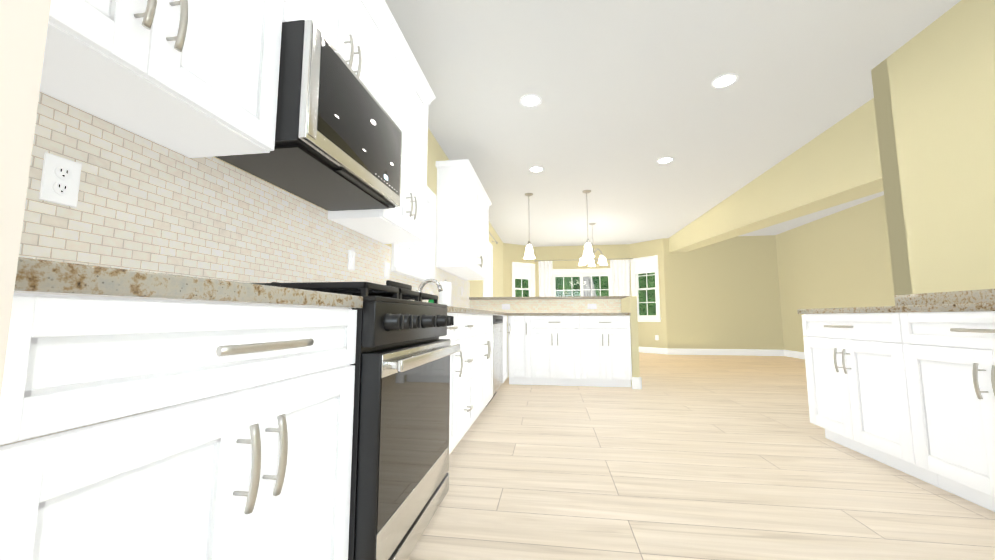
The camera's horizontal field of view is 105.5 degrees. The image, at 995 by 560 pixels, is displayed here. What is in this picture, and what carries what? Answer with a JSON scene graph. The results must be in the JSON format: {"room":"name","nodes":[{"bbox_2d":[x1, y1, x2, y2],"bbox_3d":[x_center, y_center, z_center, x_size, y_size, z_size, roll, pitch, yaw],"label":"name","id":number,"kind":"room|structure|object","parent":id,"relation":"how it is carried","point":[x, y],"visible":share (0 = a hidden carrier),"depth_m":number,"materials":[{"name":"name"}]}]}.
{"room":"kitchen","nodes":[
{"label":"kitchen","id":0,"kind":"room"},
{"bbox_2d":[0,0,50,397],"bbox_3d":[-0.764,-0.504,0.322,0.836,2.770,0.115,-1,-6,8],"label":"wall","id":1,"kind":"structure","parent":0,"point":[23,29],"depth_m":0.27,"materials":[{"name":"beige paint"}]},
{"bbox_2d":[213,128,502,296],"bbox_3d":[-0.802,-0.212,3.488,0.140,2.820,12.400,-1,-6,8],"label":"wall","id":2,"kind":"structure","parent":0,"point":[435,152],"depth_m":5.79,"materials":[{"name":"beige paint"}]},
{"bbox_2d":[40,0,282,157],"bbox_3d":[-0.923,-1.021,0.892,0.366,1.132,0.852,-1,-6,8],"label":"upper cabinet","id":3,"kind":"object","parent":2,"relation":"attached to","point":[193,78],"visible":1,"depth_m":0.97,"materials":[{"name":"white wood"}]},
{"bbox_2d":[19,92,469,307],"bbox_3d":[-0.791,-0.021,3.019,0.007,0.515,5.282,-1,-6,8],"label":"tile backsplash","id":4,"kind":"structure","parent":2,"relation":"attached to","point":[144,204],"depth_m":1.23,"materials":[{"name":"beige tile"}]},
{"bbox_2d":[39,153,80,206],"bbox_3d":[-1.082,-0.246,0.939,0.009,0.115,0.070,-1,-6,8],"label":"electrical outlet","id":5,"kind":"object","parent":4,"relation":"attached to","point":[60,180],"visible":1,"depth_m":0.93,"materials":[{"name":"white plastic"}]},
{"bbox_2d":[348,250,354,269],"bbox_3d":[-0.885,-0.120,2.300,0.011,0.115,0.070,-1,-6,8],"label":"electrical outlet","id":6,"kind":"object","parent":4,"relation":"attached to","point":[351,260],"visible":1,"depth_m":2.29,"materials":[{"name":"white plastic"}]},
{"bbox_2d":[384,262,389,278],"bbox_3d":[-0.814,-0.070,2.795,0.011,0.115,0.070,-1,-6,8],"label":"electrical outlet","id":7,"kind":"object","parent":4,"relation":"attached to","point":[387,270],"visible":1,"depth_m":2.78,"materials":[{"name":"white plastic"}]},
{"bbox_2d":[215,19,401,210],"bbox_3d":[-0.774,-0.625,1.672,0.419,0.436,0.785,-1,-6,8],"label":"microwave","id":8,"kind":"object","parent":2,"relation":"attached to","point":[338,140],"visible":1,"depth_m":1.45,"materials":[{"name":"black metal"}]},
{"bbox_2d":[282,0,394,110],"bbox_3d":[-0.805,-1.174,1.732,0.366,0.660,0.793,-1,-6,8],"label":"upper cabinet","id":9,"kind":"object","parent":2,"relation":"attached to","point":[355,32],"visible":0.42,"depth_m":1.78,"materials":[{"name":"white wood"}]},
{"bbox_2d":[328,21,435,243],"bbox_3d":[-0.695,-0.862,2.473,0.366,1.132,0.753,-1,-6,8],"label":"upper cabinet","id":10,"kind":"object","parent":2,"relation":"attached to","point":[410,97],"visible":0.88,"depth_m":2.38,"materials":[{"name":"white wood"}]},
{"bbox_2d":[391,186,435,283],"bbox_3d":[-0.785,-0.479,3.457,0.190,0.935,1.080,-1,-6,8],"label":"window","id":11,"kind":"structure","parent":2,"relation":"in","point":[425,253],"depth_m":3.83,"materials":[{"name":"white wood"}]},
{"bbox_2d":[436,159,479,274],"bbox_3d":[-0.438,-0.666,4.425,0.320,1.132,0.806,-1,-6,8],"label":"upper cabinet","id":12,"kind":"object","parent":2,"relation":"attached to","point":[464,203],"depth_m":4.05,"materials":[{"name":"white wood"}]},
{"bbox_2d":[456,187,487,279],"bbox_3d":[-0.344,-0.601,5.082,0.320,1.132,0.806,-1,-6,8],"label":"upper cabinet","id":13,"kind":"object","parent":2,"relation":"attached to","point":[483,275],"depth_m":5.10,"materials":[{"name":"white wood"}]},
{"bbox_2d":[483,242,492,296],"bbox_3d":[-0.234,-0.021,7.286,0.190,1.482,1.060,-1,-6,8],"label":"window","id":14,"kind":"structure","parent":2,"relation":"in","point":[488,288],"depth_m":7.64,"materials":[{"name":"white wood"}]},
{"bbox_2d":[503,243,535,296],"bbox_3d":[0.551,0.432,9.909,1.031,2.820,0.140,3,-7,-31],"label":"wall","id":15,"kind":"structure","parent":0,"point":[513,253],"depth_m":9.78,"materials":[{"name":"beige paint"}]},
{"bbox_2d":[512,262,534,296],"bbox_3d":[0.662,0.244,9.965,0.770,1.385,0.190,3,-7,-31],"label":"window","id":16,"kind":"structure","parent":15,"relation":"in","point":[521,271],"depth_m":10.00,"materials":[{"name":"white wood"}]},
{"bbox_2d":[507,296,639,386],"bbox_3d":[0.657,0.810,5.144,2.255,1.118,0.753,-1,-6,8],"label":"wall","id":17,"kind":"structure","parent":0,"point":[629,304],"depth_m":4.64,"materials":[{"name":"beige paint"}]},
{"bbox_2d":[470,299,620,312],"bbox_3d":[0.658,0.380,5.448,2.165,0.203,0.007,-1,-6,8],"label":"tile backsplash","id":18,"kind":"structure","parent":17,"relation":"attached to","point":[558,305],"depth_m":5.43,"materials":[{"name":"beige tile"}]},
{"bbox_2d":[502,304,509,308],"bbox_3d":[0.123,0.392,5.515,0.115,0.070,0.009,-1,-6,8],"label":"electrical outlet","id":19,"kind":"object","parent":18,"relation":"attached to","point":[505,306],"visible":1,"depth_m":5.51,"materials":[{"name":"white plastic"}]},
{"bbox_2d":[588,304,595,308],"bbox_3d":[1.336,0.374,5.342,0.115,0.070,0.009,-1,-6,8],"label":"electrical outlet","id":20,"kind":"object","parent":18,"relation":"attached to","point":[591,306],"visible":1,"depth_m":5.34,"materials":[{"name":"white plastic"}]},
{"bbox_2d":[469,296,628,299],"bbox_3d":[0.747,0.278,5.635,2.290,0.036,0.475,-1,-6,8],"label":"bar","id":21,"kind":"object","parent":17,"relation":"attached to","point":[558,297],"visible":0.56,"depth_m":5.39,"materials":[{"name":"stone"}]},
{"bbox_2d":[632,377,641,388],"bbox_3d":[0.665,1.298,5.093,2.270,0.135,0.784,-1,-6,8],"label":"baseboard","id":22,"kind":"structure","parent":17,"relation":"attached to","point":[636,382],"depth_m":4.55,"materials":[{"name":"white wood"}]},
{"bbox_2d":[535,244,630,296],"bbox_3d":[2.251,0.442,10.009,2.450,2.820,0.140,-1,-6,8],"label":"wall","id":23,"kind":"structure","parent":0,"point":[571,255],"depth_m":10.07,"materials":[{"name":"beige paint"}]},
{"bbox_2d":[552,268,611,296],"bbox_3d":[2.235,0.779,9.967,1.760,2.140,0.160,-1,-6,8],"label":"window","id":24,"kind":"structure","parent":23,"relation":"in","point":[569,273],"depth_m":10.01,"materials":[{"name":"white wood"}]},
{"bbox_2d":[534,258,632,261],"bbox_3d":[2.247,-0.526,9.972,2.540,0.048,0.123,-1,-6,8],"label":"curtain rod","id":25,"kind":"object","parent":23,"relation":"attached to","point":[565,260],"visible":0.79,"depth_m":10.01,"materials":[{"name":"silver metal"}]},
{"bbox_2d":[538,261,552,296],"bbox_3d":[1.273,0.662,9.925,0.370,2.325,0.070,-1,-6,8],"label":"curtain","id":26,"kind":"object","parent":25,"relation":"hanging from","point":[545,281],"visible":0.38,"depth_m":9.99,"materials":[{"name":"white fabric"}]},
{"bbox_2d":[610,260,629,295],"bbox_3d":[3.163,0.635,9.655,0.490,2.325,0.070,-1,-6,8],"label":"curtain","id":27,"kind":"object","parent":25,"relation":"hanging from","point":[620,277],"visible":0.4,"depth_m":9.72,"materials":[{"name":"white fabric"}]},
{"bbox_2d":[629,238,667,347],"bbox_3d":[3.786,0.385,9.443,0.140,2.820,0.919,4,-7,-37],"label":"wall","id":28,"kind":"structure","parent":0,"point":[648,332],"depth_m":9.24,"materials":[{"name":"beige paint"}]},
{"bbox_2d":[630,255,660,321],"bbox_3d":[3.730,0.232,9.492,0.190,1.615,0.790,4,-7,-37],"label":"window","id":29,"kind":"structure","parent":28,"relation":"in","point":[646,265],"depth_m":9.48,"materials":[{"name":"white wood"}]},
{"bbox_2d":[639,347,667,353],"bbox_3d":[3.723,1.716,9.262,0.016,0.135,0.919,4,-7,-37],"label":"baseboard","id":30,"kind":"structure","parent":28,"relation":"attached to","point":[654,350],"depth_m":9.17,"materials":[{"name":"white wood"}]},
{"bbox_2d":[385,0,960,246],"bbox_3d":[2.481,-1.639,3.489,7.000,0.120,13.650,-1,-6,8],"label":"ceiling","id":31,"kind":"structure","parent":0,"point":[627,93],"depth_m":3.26,"materials":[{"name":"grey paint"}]},
{"bbox_2d":[523,193,534,258],"bbox_3d":[0.487,-0.835,5.842,0.184,1.010,0.184,-1,-6,8],"label":"pendant light","id":32,"kind":"object","parent":31,"relation":"hanging from","point":[529,253],"visible":1,"depth_m":5.77,"materials":[{"name":"white glass"}]},
{"bbox_2d":[520,94,541,106],"bbox_3d":[0.296,-1.588,3.357,0.190,0.007,0.190,-1,-6,8],"label":"recessed light","id":33,"kind":"object","parent":31,"relation":"in","point":[531,100],"visible":1,"depth_m":3.35,"materials":[{"name":"white"}]},
{"bbox_2d":[529,166,543,171],"bbox_3d":[0.503,-1.433,4.905,0.190,0.007,0.190,-1,-6,8],"label":"recessed light","id":34,"kind":"object","parent":31,"relation":"in","point":[536,169],"visible":1,"depth_m":4.91,"materials":[{"name":"white"}]},
{"bbox_2d":[582,190,594,257],"bbox_3d":[1.358,-0.848,5.708,0.184,1.010,0.184,-1,-6,8],"label":"pendant light","id":35,"kind":"object","parent":31,"relation":"hanging from","point":[588,252],"visible":1,"depth_m":5.65,"materials":[{"name":"white glass"}]},
{"bbox_2d":[578,223,607,266],"bbox_3d":[1.941,-0.730,7.714,0.591,0.845,0.577,-1,-6,8],"label":"chandelier","id":36,"kind":"object","parent":31,"relation":"hanging from","point":[601,261],"visible":0.79,"depth_m":7.68,"materials":[{"name":"white glass"}]},
{"bbox_2d":[657,157,673,163],"bbox_3d":[2.049,-1.461,4.625,0.190,0.007,0.190,-1,-6,8],"label":"recessed light","id":37,"kind":"object","parent":31,"relation":"in","point":[664,160],"visible":1,"depth_m":4.63,"materials":[{"name":"white"}]},
{"bbox_2d":[711,73,737,87],"bbox_3d":[1.846,-1.616,3.075,0.190,0.007,0.190,-1,-6,8],"label":"recessed light","id":38,"kind":"object","parent":31,"relation":"in","point":[724,80],"visible":1,"depth_m":3.07,"materials":[{"name":"white"}]},
{"bbox_2d":[407,352,994,559],"bbox_3d":[2.481,1.237,3.201,7.000,0.120,13.650,-1,-6,8],"label":"floor","id":39,"kind":"structure","parent":0,"point":[708,457],"depth_m":1.94,"materials":[{"name":"brown wood"}]},
{"bbox_2d":[0,293,356,559],"bbox_3d":[-0.758,0.485,0.707,0.671,0.879,0.831,-1,-6,8],"label":"base cabinet","id":40,"kind":"object","parent":39,"relation":"on","point":[141,429],"visible":1,"depth_m":0.58,"materials":[{"name":"white wood"}]},
{"bbox_2d":[14,257,362,307],"bbox_3d":[-0.781,0.029,0.756,0.658,0.035,0.832,-1,-6,8],"label":"countertop","id":41,"kind":"structure","parent":40,"relation":"on","point":[39,276],"depth_m":0.53,"materials":[{"name":"stone"}]},
{"bbox_2d":[251,280,459,559],"bbox_3d":[-0.602,0.508,1.507,0.752,0.992,0.783,-1,-6,8],"label":"range","id":42,"kind":"object","parent":39,"relation":"on","point":[399,489],"visible":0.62,"depth_m":1.22,"materials":[{"name":"black metal"}]},
{"bbox_2d":[439,313,462,453],"bbox_3d":[-0.558,0.625,2.099,0.671,0.879,0.405,-1,-6,8],"label":"base cabinet","id":43,"kind":"object","parent":39,"relation":"on","point":[451,335],"visible":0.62,"depth_m":2.18,"materials":[{"name":"white wood"}]},
{"bbox_2d":[454,313,473,444],"bbox_3d":[-0.496,0.668,2.532,0.671,0.879,0.473,-1,-6,8],"label":"base cabinet","id":44,"kind":"object","parent":39,"relation":"on","point":[464,404],"visible":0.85,"depth_m":2.48,"materials":[{"name":"white wood"}]},
{"bbox_2d":[447,306,509,315],"bbox_3d":[-0.350,0.329,3.745,0.660,0.035,3.653,-1,-6,8],"label":"countertop","id":45,"kind":"structure","parent":44,"relation":"on","point":[450,309],"depth_m":2.69,"materials":[{"name":"stone"}]},
{"bbox_2d":[416,278,442,291],"bbox_3d":[-0.604,0.122,3.279,0.251,0.282,0.142,-1,-6,8],"label":"faucet","id":46,"kind":"object","parent":45,"relation":"on","point":[425,282],"visible":0.52,"depth_m":3.31,"materials":[{"name":"silver metal"}]},
{"bbox_2d":[439,279,450,305],"bbox_3d":[-0.536,0.157,3.870,0.150,0.330,0.150,-1,-6,8],"label":"paper towel","id":47,"kind":"object","parent":45,"relation":"on","point":[445,296],"visible":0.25,"depth_m":3.82,"materials":[{"name":"white paper"}]},
{"bbox_2d":[471,315,492,421],"bbox_3d":[-0.396,0.738,3.227,0.671,0.879,0.936,-1,-6,8],"label":"base cabinet","id":48,"kind":"object","parent":39,"relation":"on","point":[482,336],"visible":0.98,"depth_m":3.11,"materials":[{"name":"white wood"}]},
{"bbox_2d":[485,315,502,406],"bbox_3d":[-0.283,0.822,4.053,0.610,0.876,0.731,-1,-6,8],"label":"dishwasher","id":49,"kind":"object","parent":39,"relation":"on","point":[497,351],"visible":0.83,"depth_m":3.94,"materials":[{"name":"silver metal"}]},
{"bbox_2d":[503,316,510,381],"bbox_3d":[-0.192,0.880,4.649,0.671,0.879,0.469,-1,-6,8],"label":"base cabinet","id":50,"kind":"object","parent":39,"relation":"on","point":[505,368],"visible":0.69,"depth_m":4.68,"materials":[{"name":"white wood"}]},
{"bbox_2d":[508,316,530,384],"bbox_3d":[0.317,0.925,5.101,0.280,0.879,0.671,-1,-6,8],"label":"base cabinet","id":51,"kind":"object","parent":39,"relation":"on","point":[519,363],"visible":1,"depth_m":4.83,"materials":[{"name":"white wood"}]},
{"bbox_2d":[530,316,580,385],"bbox_3d":[0.763,0.919,5.037,0.617,0.879,0.671,-1,-6,8],"label":"base cabinet","id":52,"kind":"object","parent":39,"relation":"on","point":[555,349],"visible":1,"depth_m":4.76,"materials":[{"name":"white wood"}]},
{"bbox_2d":[510,313,630,315],"bbox_3d":[0.935,0.462,5.068,1.508,0.035,0.658,-1,-6,8],"label":"countertop","id":53,"kind":"structure","parent":52,"relation":"on","point":[511,314],"depth_m":4.76,"materials":[{"name":"stone"}]},
{"bbox_2d":[579,316,631,386],"bbox_3d":[1.373,0.910,4.950,0.612,0.879,0.671,-1,-6,8],"label":"base cabinet","id":54,"kind":"object","parent":39,"relation":"on","point":[605,351],"visible":0.96,"depth_m":4.68,"materials":[{"name":"white wood"}]},
{"bbox_2d":[802,313,938,486],"bbox_3d":[2.478,0.647,2.321,0.671,0.879,0.800,-1,-6,8],"label":"base cabinet","id":55,"kind":"object","parent":39,"relation":"on","point":[858,395],"visible":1,"depth_m":2.27,"materials":[{"name":"white wood"}]},
{"bbox_2d":[900,311,994,511],"bbox_3d":[2.362,0.567,1.520,0.671,0.879,0.823,-1,-6,8],"label":"base cabinet","id":56,"kind":"object","parent":39,"relation":"on","point":[950,364],"visible":1,"depth_m":1.75,"materials":[{"name":"white wood"}]},
{"bbox_2d":[797,289,994,313],"bbox_3d":[2.454,0.101,1.972,0.666,0.135,1.652,-1,-6,8],"label":"countertop","id":57,"kind":"structure","parent":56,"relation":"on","point":[982,300],"depth_m":2.23,"materials":[{"name":"stone"}]},
{"bbox_2d":[663,235,783,349],"bbox_3d":[5.253,0.334,8.928,2.500,2.820,0.140,-1,-6,8],"label":"wall","id":58,"kind":"structure","parent":0,"point":[724,294],"depth_m":8.85,"materials":[{"name":"beige paint"}]},
{"bbox_2d":[668,348,783,355],"bbox_3d":[5.242,1.662,8.717,2.500,0.135,0.016,-1,-6,8],"label":"baseboard","id":59,"kind":"structure","parent":58,"relation":"attached to","point":[758,352],"depth_m":8.71,"materials":[{"name":"white wood"}]},
{"bbox_2d":[668,98,883,252],"bbox_3d":[3.878,-0.964,5.962,0.390,0.770,6.350,-1,-6,8],"label":"ceiling beam","id":60,"kind":"structure","parent":58,"relation":"attached to","point":[838,163],"depth_m":4.25,"materials":[{"name":"beige paint"}]},
{"bbox_2d":[775,195,894,352],"bbox_3d":[6.100,-0.005,5.546,0.140,2.820,6.350,-1,-6,8],"label":"wall","id":61,"kind":"structure","parent":0,"point":[841,259],"depth_m":6.98,"materials":[{"name":"beige paint"}]},
{"bbox_2d":[784,350,804,358],"bbox_3d":[6.022,1.332,5.423,0.016,0.135,6.350,-1,-6,8],"label":"baseboard","id":62,"kind":"structure","parent":61,"relation":"attached to","point":[796,354],"depth_m":8.16,"materials":[{"name":"white wood"}]},
{"bbox_2d":[871,61,911,294],"bbox_3d":[4.235,-0.306,2.550,2.700,2.820,0.140,-1,-6,8],"label":"wall","id":63,"kind":"structure","parent":0,"point":[893,272],"depth_m":2.77,"materials":[{"name":"beige paint"}]},
{"bbox_2d":[871,0,994,294],"bbox_3d":[2.549,-0.579,-0.180,0.140,2.820,6.050,-1,-6,8],"label":"wall","id":64,"kind":"structure","parent":0,"point":[940,81],"depth_m":2.41,"materials":[{"name":"beige paint"}]},
{"label":"outside","id":65,"kind":"structure","parent":0,"visible":0},
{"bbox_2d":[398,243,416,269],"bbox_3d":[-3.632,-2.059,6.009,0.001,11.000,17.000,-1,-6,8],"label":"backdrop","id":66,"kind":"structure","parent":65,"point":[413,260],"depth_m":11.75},
{"bbox_2d":[515,272,655,314],"bbox_3d":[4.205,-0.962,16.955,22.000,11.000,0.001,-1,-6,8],"label":"garden","id":67,"kind":"object","parent":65,"point":[573,286],"depth_m":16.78,"materials":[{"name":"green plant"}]},
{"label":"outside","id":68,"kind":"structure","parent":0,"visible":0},
{"bbox_2d":[579,276,595,295],"bbox_3d":[3.083,-0.045,13.065,1.117,5.635,0.540,-1,-6,8],"label":"trunk","id":69,"kind":"object","parent":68,"point":[587,285],"depth_m":12.85,"materials":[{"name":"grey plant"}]}
]}

